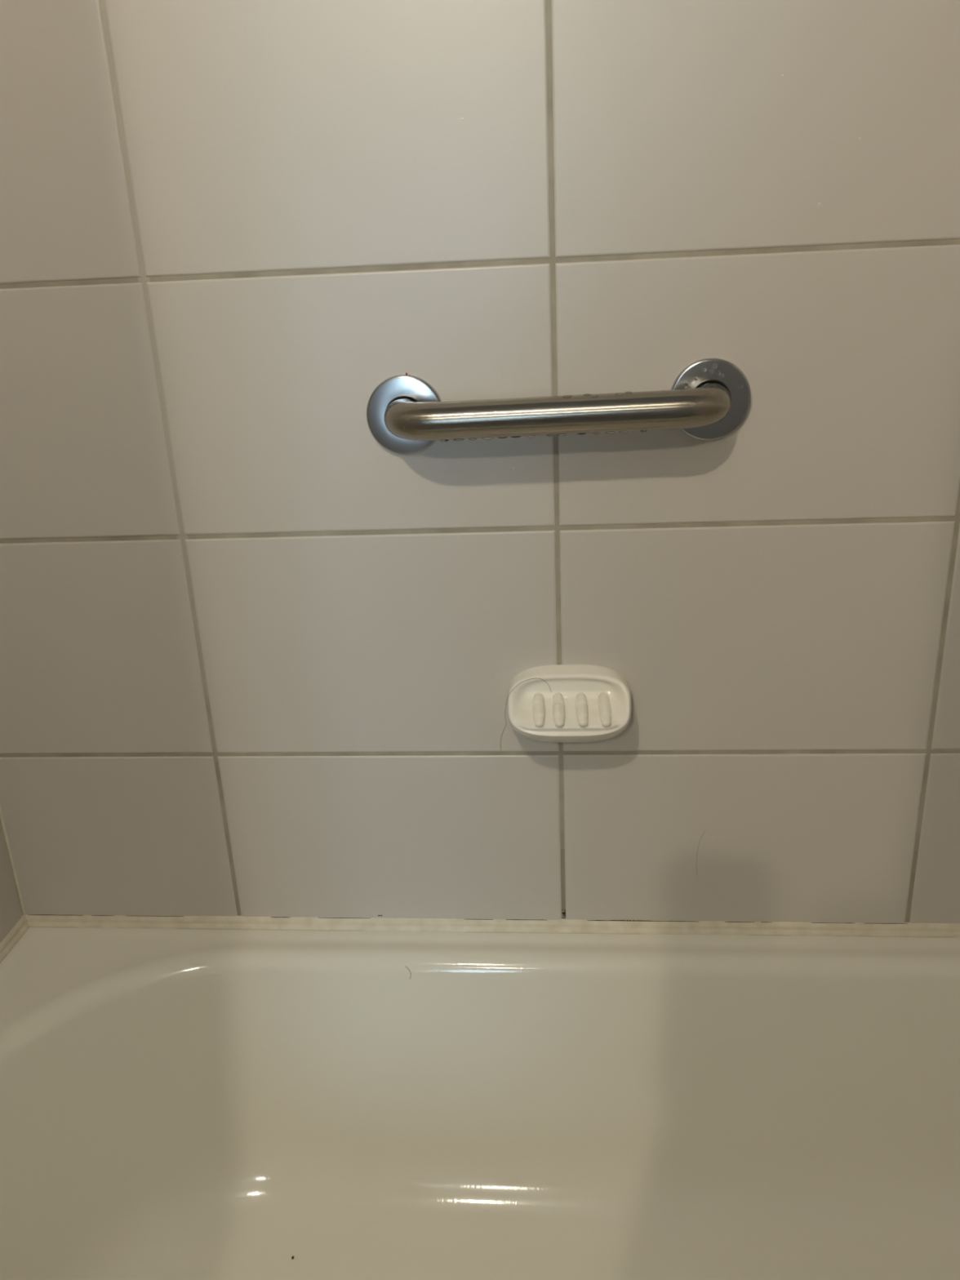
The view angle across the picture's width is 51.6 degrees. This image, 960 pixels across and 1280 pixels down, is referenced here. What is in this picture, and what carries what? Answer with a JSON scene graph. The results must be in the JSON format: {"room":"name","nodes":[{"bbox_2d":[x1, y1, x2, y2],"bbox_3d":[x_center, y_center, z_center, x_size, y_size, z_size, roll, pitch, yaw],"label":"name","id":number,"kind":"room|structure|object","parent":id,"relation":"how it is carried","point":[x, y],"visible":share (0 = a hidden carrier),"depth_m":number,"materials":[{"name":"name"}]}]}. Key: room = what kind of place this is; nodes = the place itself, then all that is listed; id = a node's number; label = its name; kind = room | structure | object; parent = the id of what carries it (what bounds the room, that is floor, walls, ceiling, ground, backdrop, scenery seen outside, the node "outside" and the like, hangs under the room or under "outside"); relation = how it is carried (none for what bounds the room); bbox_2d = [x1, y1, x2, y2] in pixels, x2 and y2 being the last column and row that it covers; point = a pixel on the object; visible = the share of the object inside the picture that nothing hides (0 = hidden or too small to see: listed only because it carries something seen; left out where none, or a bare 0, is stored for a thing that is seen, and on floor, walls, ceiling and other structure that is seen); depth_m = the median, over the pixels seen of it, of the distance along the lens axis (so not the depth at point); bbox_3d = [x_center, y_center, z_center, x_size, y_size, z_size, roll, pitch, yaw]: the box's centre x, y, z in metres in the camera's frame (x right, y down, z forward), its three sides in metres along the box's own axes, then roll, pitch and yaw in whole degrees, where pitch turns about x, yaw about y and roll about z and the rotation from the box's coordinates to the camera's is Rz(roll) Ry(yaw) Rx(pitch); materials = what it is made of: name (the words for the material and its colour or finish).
{"room":"bathroom","nodes":[
{"label":"bathroom","id":0,"kind":"room"},
{"bbox_2d":[0,818,23,942],"bbox_3d":[-0.792,0.386,-0.534,0.130,2.210,3.400,-1,20,5],"label":"wall","id":1,"kind":"structure","parent":0,"point":[11,909],"depth_m":1.21,"materials":[{"name":"tile"}]},
{"bbox_2d":[0,915,29,963],"bbox_3d":[-0.596,0.475,0.927,0.009,0.018,0.700,-1,20,5],"label":"trim","id":2,"kind":"structure","parent":1,"relation":"attached to","point":[22,926],"depth_m":1.22,"materials":[{"name":"white plastic"}]},
{"bbox_2d":[0,0,959,924],"bbox_3d":[0.216,-0.239,1.040,1.867,2.210,0.131,-1,20,5],"label":"wall","id":3,"kind":"structure","parent":0,"point":[260,655],"depth_m":1.01,"materials":[{"name":"tile"}]},
{"bbox_2d":[0,805,26,915],"bbox_3d":[-0.609,-0.443,0.961,0.002,1.694,0.002,-1,20,5],"label":"trim","id":4,"kind":"structure","parent":3,"relation":"attached to","point":[1,812],"depth_m":1.22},
{"bbox_2d":[25,914,959,937],"bbox_3d":[0.237,0.343,1.181,1.627,0.018,0.009,-1,20,5],"label":"trim","id":5,"kind":"structure","parent":3,"relation":"attached to","point":[224,922],"depth_m":1.20,"materials":[{"name":"white plastic"}]},
{"bbox_2d":[366,357,751,454],"bbox_3d":[0.072,-0.218,0.950,0.379,0.083,0.076,-1,20,5],"label":"grab bar","id":6,"kind":"object","parent":3,"relation":"attached to","point":[709,398],"visible":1,"depth_m":0.92,"materials":[{"name":"silver metal"}]},
{"bbox_2d":[506,664,631,742],"bbox_3d":[0.095,0.082,1.063,0.136,0.093,0.068,-1,20,5],"label":"soap dish","id":7,"kind":"object","parent":3,"relation":"attached to","point":[584,703],"visible":1,"depth_m":1.06,"materials":[{"name":"white ceramic"}]},
{"bbox_2d":[500,678,551,750],"bbox_3d":[0.043,0.086,1.078,0.062,0.099,0.031,7,22,24],"label":"strand","id":8,"kind":"object","parent":7,"relation":"on","point":[531,678],"visible":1,"depth_m":1.06,"materials":[{"name":"brown"}]},
{"bbox_3d":[0.133,1.457,-0.211,1.887,0.100,3.660,-1,20,5],"label":"floor","id":9,"kind":"structure","parent":0,"visible":0},
{"bbox_2d":[0,927,959,1279],"bbox_3d":[0.222,0.704,0.946,1.625,0.504,0.698,-1,20,5],"label":"bathtub","id":10,"kind":"object","parent":9,"relation":"on","point":[175,1104],"visible":1,"depth_m":1.14,"materials":[{"name":"beige ceramic"}]}
]}

